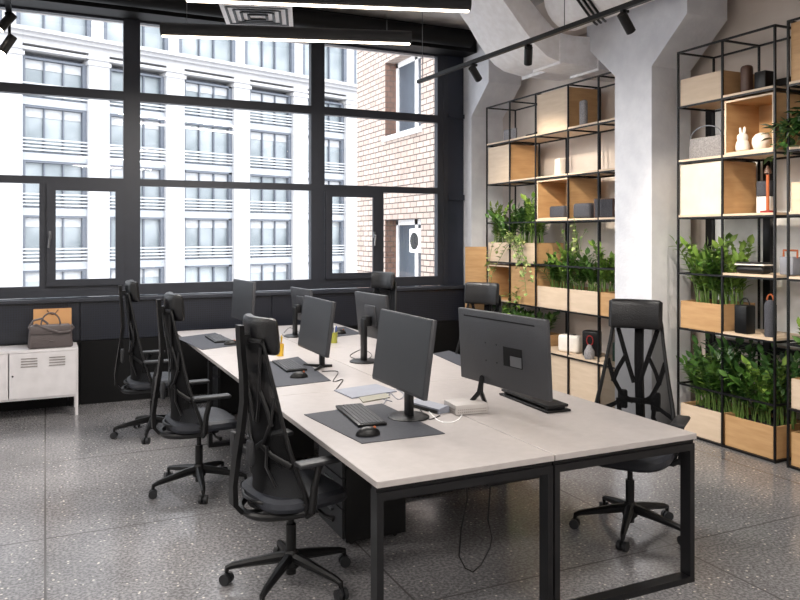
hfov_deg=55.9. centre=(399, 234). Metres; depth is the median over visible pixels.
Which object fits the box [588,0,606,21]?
cable
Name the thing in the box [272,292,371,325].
wall panel
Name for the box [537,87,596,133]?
box
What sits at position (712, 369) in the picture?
leafy plant
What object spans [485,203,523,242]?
leafy plant
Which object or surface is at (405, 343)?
monitor
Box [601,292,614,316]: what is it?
planter box
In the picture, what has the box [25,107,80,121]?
blind
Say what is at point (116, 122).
blind
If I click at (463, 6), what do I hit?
linear pendant light
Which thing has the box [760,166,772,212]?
table lamp
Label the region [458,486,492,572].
power cable
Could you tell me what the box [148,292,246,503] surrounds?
office chair
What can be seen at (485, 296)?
office chair
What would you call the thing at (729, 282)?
leafy plant
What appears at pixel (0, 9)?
wall
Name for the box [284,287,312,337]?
monitor
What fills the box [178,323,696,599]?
desk
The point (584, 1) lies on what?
cable
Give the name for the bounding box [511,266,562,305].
box
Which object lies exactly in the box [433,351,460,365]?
desk mat
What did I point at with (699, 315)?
planter box
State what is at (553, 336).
planter box
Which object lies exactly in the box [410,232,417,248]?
fan grille
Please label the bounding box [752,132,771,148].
lamp
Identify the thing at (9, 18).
track spotlight
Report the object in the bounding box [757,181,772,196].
speaker grille
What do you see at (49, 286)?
window
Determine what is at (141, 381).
office chair
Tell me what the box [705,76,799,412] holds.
wall partition
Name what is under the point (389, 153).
brick building
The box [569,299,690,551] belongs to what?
office chair
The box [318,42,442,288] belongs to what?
window
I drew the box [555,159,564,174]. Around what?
radio
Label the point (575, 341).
toaster
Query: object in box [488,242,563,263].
planter box
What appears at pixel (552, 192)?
box
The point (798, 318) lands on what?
leafy plant
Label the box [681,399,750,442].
planter box
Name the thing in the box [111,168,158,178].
blind
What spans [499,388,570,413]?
keyboard
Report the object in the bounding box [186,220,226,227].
blind
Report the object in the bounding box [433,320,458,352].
wall panel
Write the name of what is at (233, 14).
ceiling vent
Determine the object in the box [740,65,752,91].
wooden vase
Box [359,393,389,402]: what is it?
notebook
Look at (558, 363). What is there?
box
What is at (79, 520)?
floor
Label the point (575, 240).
trailing plant
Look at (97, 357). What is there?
wall panel
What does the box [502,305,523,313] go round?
leafy plant
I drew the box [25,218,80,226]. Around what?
blind
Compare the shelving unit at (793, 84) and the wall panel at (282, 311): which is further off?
the wall panel at (282, 311)
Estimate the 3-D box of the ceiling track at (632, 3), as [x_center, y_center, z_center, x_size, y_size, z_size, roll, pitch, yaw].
[1.331,-2.131,6.099,0.037,0.958,4.827,0,0,-28]
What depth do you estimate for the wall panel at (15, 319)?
7.53 m
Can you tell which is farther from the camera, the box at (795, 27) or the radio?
the radio
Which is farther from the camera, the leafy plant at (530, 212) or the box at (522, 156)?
the box at (522, 156)
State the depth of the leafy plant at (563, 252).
8.32 m
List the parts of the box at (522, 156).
panel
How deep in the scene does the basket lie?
6.51 m
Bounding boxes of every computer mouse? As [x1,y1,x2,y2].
[224,340,235,344]
[290,371,307,377]
[336,329,345,333]
[356,426,379,436]
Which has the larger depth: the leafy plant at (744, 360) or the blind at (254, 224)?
the blind at (254, 224)
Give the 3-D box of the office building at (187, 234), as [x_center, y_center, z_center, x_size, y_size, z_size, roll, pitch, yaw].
[-18.268,-6.250,55.913,88.351,44.000,2.700,0,0,-43]
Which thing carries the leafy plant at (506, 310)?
on the planter box at (553, 336)
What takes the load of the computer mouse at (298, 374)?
on the desk mat at (282, 378)
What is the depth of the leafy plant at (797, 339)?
5.62 m
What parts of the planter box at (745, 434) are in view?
panel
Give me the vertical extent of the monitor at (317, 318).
0.523 m
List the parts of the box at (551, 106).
panel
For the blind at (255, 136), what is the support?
hanging from the office building at (187, 234)
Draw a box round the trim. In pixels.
[443,55,447,284]
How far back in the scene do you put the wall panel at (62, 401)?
7.58 m
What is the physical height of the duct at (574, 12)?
0.600 m
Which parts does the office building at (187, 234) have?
pane, pane, pane, pane, pane, pane, railing, railing, railing, railing, pane, pane, pane, pane, pane, railing, railing, railing, railing, pane, cornice, pane, pane, pane, pane, pane, pane, railing, railing, railing, railing, pane, pane, pane, pane, pane, pane, railing, railing, railing, railing, pane, pane, pane, pane, pane, pane, railing, railing, railing, railing, pane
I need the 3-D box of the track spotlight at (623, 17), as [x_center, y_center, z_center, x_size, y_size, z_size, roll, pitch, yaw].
[1.659,-1.560,5.526,0.163,0.173,0.071,0,0,-37]
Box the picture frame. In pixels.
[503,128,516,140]
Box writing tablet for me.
[334,384,396,398]
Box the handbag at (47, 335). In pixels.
[28,312,74,348]
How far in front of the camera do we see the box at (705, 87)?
6.41 m
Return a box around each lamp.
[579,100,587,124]
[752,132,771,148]
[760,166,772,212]
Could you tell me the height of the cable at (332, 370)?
0.006 m
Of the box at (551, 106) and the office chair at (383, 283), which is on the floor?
the office chair at (383, 283)
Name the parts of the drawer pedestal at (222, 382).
drawer, drawer, drawer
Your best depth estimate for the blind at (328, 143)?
67.27 m
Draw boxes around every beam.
[0,0,476,57]
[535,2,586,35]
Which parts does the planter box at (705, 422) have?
panel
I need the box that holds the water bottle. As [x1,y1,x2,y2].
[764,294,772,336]
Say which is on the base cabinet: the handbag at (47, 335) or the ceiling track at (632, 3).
the handbag at (47, 335)
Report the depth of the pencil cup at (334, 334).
6.96 m
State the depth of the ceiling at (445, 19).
8.96 m
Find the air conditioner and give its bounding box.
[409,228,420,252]
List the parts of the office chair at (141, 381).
backrest frame, backrest, seat, armrest, armrest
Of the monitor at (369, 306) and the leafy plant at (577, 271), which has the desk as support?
the monitor at (369, 306)
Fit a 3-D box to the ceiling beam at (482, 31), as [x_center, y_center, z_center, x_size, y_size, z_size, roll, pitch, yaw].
[1.337,-2.208,8.542,1.506,0.783,0.460,0,0,-25]
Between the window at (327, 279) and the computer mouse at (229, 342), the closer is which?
the computer mouse at (229, 342)
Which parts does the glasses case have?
lid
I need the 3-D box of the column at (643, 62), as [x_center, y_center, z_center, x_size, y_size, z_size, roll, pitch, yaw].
[2.406,-0.429,7.194,0.480,4.358,1.330,0,0,-25]
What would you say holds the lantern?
on the shelving unit at (755, 156)
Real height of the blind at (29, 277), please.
0.590 m
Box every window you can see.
[0,4,464,304]
[132,19,317,294]
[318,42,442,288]
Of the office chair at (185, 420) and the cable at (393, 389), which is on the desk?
the cable at (393, 389)
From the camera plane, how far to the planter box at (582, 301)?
8.11 m
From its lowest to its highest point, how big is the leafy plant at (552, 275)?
0.486 m
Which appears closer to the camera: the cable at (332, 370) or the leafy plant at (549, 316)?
the cable at (332, 370)
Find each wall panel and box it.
[0,302,67,344]
[0,344,67,411]
[68,302,79,340]
[68,341,79,405]
[80,295,271,340]
[80,336,207,404]
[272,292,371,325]
[346,325,357,329]
[372,288,464,320]
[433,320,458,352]
[448,56,464,284]
[715,85,799,347]
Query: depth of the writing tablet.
4.81 m
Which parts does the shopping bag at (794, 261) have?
handle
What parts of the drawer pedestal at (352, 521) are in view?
handle, drawer, drawer, drawer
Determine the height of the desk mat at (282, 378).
0.004 m
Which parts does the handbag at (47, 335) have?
handle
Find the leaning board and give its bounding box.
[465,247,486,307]
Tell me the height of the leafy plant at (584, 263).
0.492 m
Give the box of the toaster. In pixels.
[558,334,581,352]
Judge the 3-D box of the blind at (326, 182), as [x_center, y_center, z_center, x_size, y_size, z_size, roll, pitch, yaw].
[-6.825,-4.495,66.626,3.660,0.590,0.040,0,0,-43]
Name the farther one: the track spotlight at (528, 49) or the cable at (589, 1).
the cable at (589, 1)
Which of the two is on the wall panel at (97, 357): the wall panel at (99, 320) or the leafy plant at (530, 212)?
the wall panel at (99, 320)
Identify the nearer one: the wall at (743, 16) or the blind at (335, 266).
the wall at (743, 16)
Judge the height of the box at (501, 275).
0.440 m
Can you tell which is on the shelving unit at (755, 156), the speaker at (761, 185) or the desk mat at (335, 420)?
the speaker at (761, 185)
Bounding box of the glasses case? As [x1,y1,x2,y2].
[734,262,772,273]
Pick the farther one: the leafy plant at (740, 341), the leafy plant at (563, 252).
the leafy plant at (563, 252)
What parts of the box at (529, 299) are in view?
panel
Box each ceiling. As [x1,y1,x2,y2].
[294,0,543,29]
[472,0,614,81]
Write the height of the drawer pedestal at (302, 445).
0.549 m
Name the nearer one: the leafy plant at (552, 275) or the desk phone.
the desk phone
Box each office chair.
[110,280,170,443]
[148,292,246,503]
[219,313,350,599]
[371,272,396,311]
[455,282,501,353]
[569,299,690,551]
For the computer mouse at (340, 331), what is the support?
on the desk mat at (349, 331)
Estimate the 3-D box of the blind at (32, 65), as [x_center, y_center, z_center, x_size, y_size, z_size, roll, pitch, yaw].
[-23.499,-11.345,51.076,3.660,0.590,0.040,0,0,-43]
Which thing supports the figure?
in the box at (752, 111)
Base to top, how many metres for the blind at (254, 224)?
0.590 m
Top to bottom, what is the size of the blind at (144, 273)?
0.590 m
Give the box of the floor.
[0,394,799,599]
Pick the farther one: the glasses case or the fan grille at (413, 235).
the fan grille at (413, 235)
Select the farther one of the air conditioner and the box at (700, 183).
the air conditioner
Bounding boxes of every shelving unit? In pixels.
[486,72,614,393]
[677,24,799,463]
[787,17,799,470]
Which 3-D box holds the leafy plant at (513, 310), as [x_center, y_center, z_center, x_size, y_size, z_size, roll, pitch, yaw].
[1.515,1.041,9.036,0.377,0.305,0.346,0,0,26]
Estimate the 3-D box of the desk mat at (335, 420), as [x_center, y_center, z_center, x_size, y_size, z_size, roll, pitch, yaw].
[-0.167,0.998,4.018,0.517,0.004,0.750,0,0,-25]
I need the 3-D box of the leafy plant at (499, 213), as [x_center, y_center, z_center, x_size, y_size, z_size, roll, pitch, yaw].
[1.282,-0.160,9.531,0.345,0.577,0.436,0,0,14]
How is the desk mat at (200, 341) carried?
on the desk
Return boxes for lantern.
[735,297,754,333]
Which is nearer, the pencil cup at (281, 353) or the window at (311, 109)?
the pencil cup at (281, 353)
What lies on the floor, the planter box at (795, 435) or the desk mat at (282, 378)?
the planter box at (795, 435)
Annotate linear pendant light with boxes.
[160,22,411,44]
[185,0,471,12]
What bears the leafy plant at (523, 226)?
on the planter box at (529, 248)
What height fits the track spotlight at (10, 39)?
0.313 m
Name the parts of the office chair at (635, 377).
backrest, backrest frame, seat, armrest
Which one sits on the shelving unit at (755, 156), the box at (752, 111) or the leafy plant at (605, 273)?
the box at (752, 111)
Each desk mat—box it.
[179,333,235,349]
[270,357,330,386]
[304,403,444,443]
[333,327,358,336]
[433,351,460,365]
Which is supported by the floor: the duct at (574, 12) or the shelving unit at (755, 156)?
the shelving unit at (755, 156)
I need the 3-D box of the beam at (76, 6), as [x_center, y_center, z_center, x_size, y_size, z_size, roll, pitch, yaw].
[-3.240,-2.469,7.814,9.190,0.277,0.300,0,0,-25]
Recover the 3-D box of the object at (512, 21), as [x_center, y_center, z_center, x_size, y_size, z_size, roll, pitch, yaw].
[1.582,-2.030,7.718,1.765,0.714,0.460,0,0,-25]
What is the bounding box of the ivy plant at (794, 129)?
[759,101,799,164]
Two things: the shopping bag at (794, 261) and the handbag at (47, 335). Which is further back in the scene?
the handbag at (47, 335)
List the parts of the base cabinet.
door, door, leg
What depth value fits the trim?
9.80 m
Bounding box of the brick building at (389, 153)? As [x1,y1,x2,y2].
[357,50,433,287]
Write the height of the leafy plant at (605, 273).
0.574 m
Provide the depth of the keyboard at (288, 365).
5.63 m
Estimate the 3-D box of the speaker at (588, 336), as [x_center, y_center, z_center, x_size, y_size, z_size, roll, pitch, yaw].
[2.031,1.145,7.982,0.180,0.270,0.129,0,0,35]
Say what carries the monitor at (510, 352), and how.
on the desk
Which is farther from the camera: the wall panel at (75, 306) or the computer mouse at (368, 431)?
the wall panel at (75, 306)
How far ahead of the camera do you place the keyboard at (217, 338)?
7.10 m
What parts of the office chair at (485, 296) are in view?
backrest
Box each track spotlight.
[0,12,16,31]
[0,25,16,54]
[468,63,481,81]
[524,44,532,65]
[617,9,635,34]
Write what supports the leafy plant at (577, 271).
in the planter box at (582, 301)
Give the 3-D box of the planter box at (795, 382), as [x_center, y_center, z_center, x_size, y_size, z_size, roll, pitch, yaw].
[3.217,1.188,5.537,0.390,0.220,0.470,0,0,-25]
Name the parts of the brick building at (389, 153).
pane, pane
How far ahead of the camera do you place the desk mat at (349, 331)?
7.78 m
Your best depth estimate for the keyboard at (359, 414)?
4.08 m
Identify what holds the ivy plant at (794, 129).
on the shelving unit at (793, 84)
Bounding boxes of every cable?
[322,370,342,388]
[380,389,403,403]
[429,411,461,422]
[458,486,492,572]
[576,0,597,25]
[582,0,601,23]
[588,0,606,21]
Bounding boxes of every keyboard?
[205,334,229,342]
[272,359,306,371]
[336,403,386,426]
[499,388,570,413]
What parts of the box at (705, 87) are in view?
panel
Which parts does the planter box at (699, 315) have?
panel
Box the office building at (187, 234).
[0,10,356,298]
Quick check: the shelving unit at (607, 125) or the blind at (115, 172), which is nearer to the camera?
the shelving unit at (607, 125)
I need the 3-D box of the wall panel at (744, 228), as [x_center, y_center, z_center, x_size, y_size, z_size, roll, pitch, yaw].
[3.468,-0.150,5.803,0.017,2.160,2.580,0,0,-25]
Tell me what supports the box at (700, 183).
on the shelving unit at (755, 156)
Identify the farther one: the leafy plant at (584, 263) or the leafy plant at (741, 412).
the leafy plant at (584, 263)
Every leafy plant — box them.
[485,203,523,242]
[488,200,513,242]
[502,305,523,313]
[504,307,530,315]
[512,194,533,242]
[512,309,542,315]
[520,191,549,242]
[526,311,560,328]
[533,248,562,287]
[549,241,578,288]
[556,250,596,289]
[571,246,611,291]
[588,240,614,291]
[669,235,714,302]
[676,351,710,405]
[680,232,737,303]
[685,241,733,303]
[686,333,750,411]
[691,350,755,412]
[696,345,737,408]
[704,233,755,304]
[708,336,762,418]
[718,353,797,421]
[741,350,793,424]
[750,343,799,428]
[792,336,799,344]
[795,317,799,347]
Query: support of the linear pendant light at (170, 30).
hanging from the ceiling at (445, 19)
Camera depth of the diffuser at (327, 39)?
6.39 m
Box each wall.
[0,9,433,58]
[503,0,799,419]
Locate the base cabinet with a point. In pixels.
(25, 373)
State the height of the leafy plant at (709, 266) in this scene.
0.581 m
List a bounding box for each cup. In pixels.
[276,335,283,355]
[331,326,337,342]
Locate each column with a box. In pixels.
[463,42,520,309]
[587,0,726,415]
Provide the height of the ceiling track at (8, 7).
0.870 m
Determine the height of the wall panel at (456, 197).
3.040 m
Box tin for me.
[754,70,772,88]
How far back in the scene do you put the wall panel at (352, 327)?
9.06 m
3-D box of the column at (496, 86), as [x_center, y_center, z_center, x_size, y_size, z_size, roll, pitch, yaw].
[1.037,-0.429,10.103,0.480,4.358,1.340,0,0,-25]
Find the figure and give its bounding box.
[735,127,749,151]
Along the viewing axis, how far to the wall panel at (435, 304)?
9.52 m
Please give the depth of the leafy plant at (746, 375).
6.10 m
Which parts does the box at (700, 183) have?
panel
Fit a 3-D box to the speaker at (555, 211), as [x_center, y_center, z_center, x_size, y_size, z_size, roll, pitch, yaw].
[1.801,-0.256,8.385,0.160,0.130,0.260,0,0,-25]
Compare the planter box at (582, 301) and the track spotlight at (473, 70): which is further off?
the planter box at (582, 301)
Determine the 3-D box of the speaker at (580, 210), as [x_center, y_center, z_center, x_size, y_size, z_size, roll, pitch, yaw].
[1.966,-0.255,7.965,0.180,0.160,0.220,0,0,-40]
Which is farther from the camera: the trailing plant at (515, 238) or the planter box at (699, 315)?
the trailing plant at (515, 238)
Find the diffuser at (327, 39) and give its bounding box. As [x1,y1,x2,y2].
[162,35,409,44]
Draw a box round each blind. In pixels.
[25,59,80,75]
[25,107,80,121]
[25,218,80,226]
[25,271,80,281]
[111,117,158,129]
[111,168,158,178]
[111,269,158,277]
[186,83,226,95]
[186,172,226,181]
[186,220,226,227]
[251,93,285,103]
[251,132,285,141]
[251,221,285,228]
[251,265,285,272]
[308,138,338,147]
[308,180,338,184]
[308,263,338,270]
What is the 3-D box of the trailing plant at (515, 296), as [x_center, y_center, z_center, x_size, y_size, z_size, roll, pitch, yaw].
[1.331,0.858,8.964,0.282,0.525,0.668,0,0,-25]
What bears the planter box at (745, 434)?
on the floor
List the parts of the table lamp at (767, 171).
stem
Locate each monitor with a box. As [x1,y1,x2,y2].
[231,279,255,320]
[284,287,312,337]
[298,295,335,370]
[350,291,389,363]
[372,309,436,421]
[458,307,552,402]
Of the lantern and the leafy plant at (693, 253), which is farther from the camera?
the leafy plant at (693, 253)
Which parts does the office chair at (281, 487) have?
backrest frame, backrest, seat, armrest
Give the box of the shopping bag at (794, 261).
[780,249,799,274]
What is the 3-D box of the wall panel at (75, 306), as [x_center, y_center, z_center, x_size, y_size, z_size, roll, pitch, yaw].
[-3.360,0.890,7.769,0.105,0.400,0.040,0,0,-25]
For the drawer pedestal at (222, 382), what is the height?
0.549 m
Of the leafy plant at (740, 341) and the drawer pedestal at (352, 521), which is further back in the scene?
the leafy plant at (740, 341)
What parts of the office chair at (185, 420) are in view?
backrest frame, backrest, seat, armrest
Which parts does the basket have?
handle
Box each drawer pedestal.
[213,366,238,412]
[283,417,313,459]
[319,445,405,543]
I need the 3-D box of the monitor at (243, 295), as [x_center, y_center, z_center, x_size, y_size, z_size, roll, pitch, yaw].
[-1.424,0.715,7.206,0.230,0.568,0.620,0,0,-29]
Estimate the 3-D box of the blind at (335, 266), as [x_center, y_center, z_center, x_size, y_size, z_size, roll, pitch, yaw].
[-6.825,2.805,66.626,3.660,0.590,0.040,0,0,-43]
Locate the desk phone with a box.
[414,398,449,413]
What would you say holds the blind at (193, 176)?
hanging from the office building at (187, 234)
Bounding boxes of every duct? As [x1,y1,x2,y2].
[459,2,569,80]
[544,0,654,30]
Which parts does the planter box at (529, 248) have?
panel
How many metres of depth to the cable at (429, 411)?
4.06 m
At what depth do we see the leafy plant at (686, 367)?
6.73 m
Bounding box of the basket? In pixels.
[689,125,724,158]
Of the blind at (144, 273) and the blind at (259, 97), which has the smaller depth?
the blind at (144, 273)
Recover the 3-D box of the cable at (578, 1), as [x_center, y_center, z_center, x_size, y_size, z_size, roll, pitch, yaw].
[1.629,-2.288,7.038,0.359,0.648,0.455,0,0,31]
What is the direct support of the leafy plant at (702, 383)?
on the planter box at (705, 422)
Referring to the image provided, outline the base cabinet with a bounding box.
[0,342,77,414]
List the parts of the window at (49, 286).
handle, sash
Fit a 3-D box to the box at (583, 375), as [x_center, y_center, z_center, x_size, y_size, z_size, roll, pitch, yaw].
[2.094,1.516,7.931,0.400,0.425,0.462,0,0,-25]
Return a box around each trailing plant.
[484,229,533,295]
[500,286,522,313]
[561,217,588,255]
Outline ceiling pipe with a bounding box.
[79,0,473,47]
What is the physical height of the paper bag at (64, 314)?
0.359 m
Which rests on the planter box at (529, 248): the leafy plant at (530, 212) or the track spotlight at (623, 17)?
the leafy plant at (530, 212)
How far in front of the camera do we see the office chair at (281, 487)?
3.62 m
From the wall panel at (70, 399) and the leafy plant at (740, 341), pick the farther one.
the wall panel at (70, 399)
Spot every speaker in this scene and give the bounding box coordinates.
[550,206,566,217]
[573,203,593,217]
[582,330,601,356]
[594,198,614,217]
[757,181,772,212]
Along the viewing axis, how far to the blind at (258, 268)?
62.76 m
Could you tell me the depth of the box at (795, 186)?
5.63 m
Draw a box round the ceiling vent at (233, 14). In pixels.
[219,3,292,26]
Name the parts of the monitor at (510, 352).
port panel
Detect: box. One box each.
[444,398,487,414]
[488,144,534,184]
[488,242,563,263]
[488,264,534,301]
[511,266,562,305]
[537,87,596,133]
[537,178,596,219]
[537,285,614,314]
[550,332,559,345]
[551,354,569,394]
[570,359,596,401]
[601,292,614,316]
[680,70,753,109]
[680,161,755,214]
[681,299,754,332]
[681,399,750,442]
[725,92,799,154]
[725,410,799,458]
[791,21,799,80]
[791,182,799,211]
[791,377,799,409]
[791,430,799,467]
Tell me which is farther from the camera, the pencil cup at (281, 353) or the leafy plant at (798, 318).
the pencil cup at (281, 353)
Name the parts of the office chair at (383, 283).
backrest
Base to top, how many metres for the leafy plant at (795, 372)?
0.690 m
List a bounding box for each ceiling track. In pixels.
[4,0,11,11]
[417,0,650,83]
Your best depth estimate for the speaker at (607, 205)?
7.68 m
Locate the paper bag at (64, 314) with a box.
[33,308,70,324]
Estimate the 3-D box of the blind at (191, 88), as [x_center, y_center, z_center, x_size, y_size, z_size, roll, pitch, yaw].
[-15.162,-11.345,58.851,3.660,0.590,0.040,0,0,-43]
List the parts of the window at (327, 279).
sash, handle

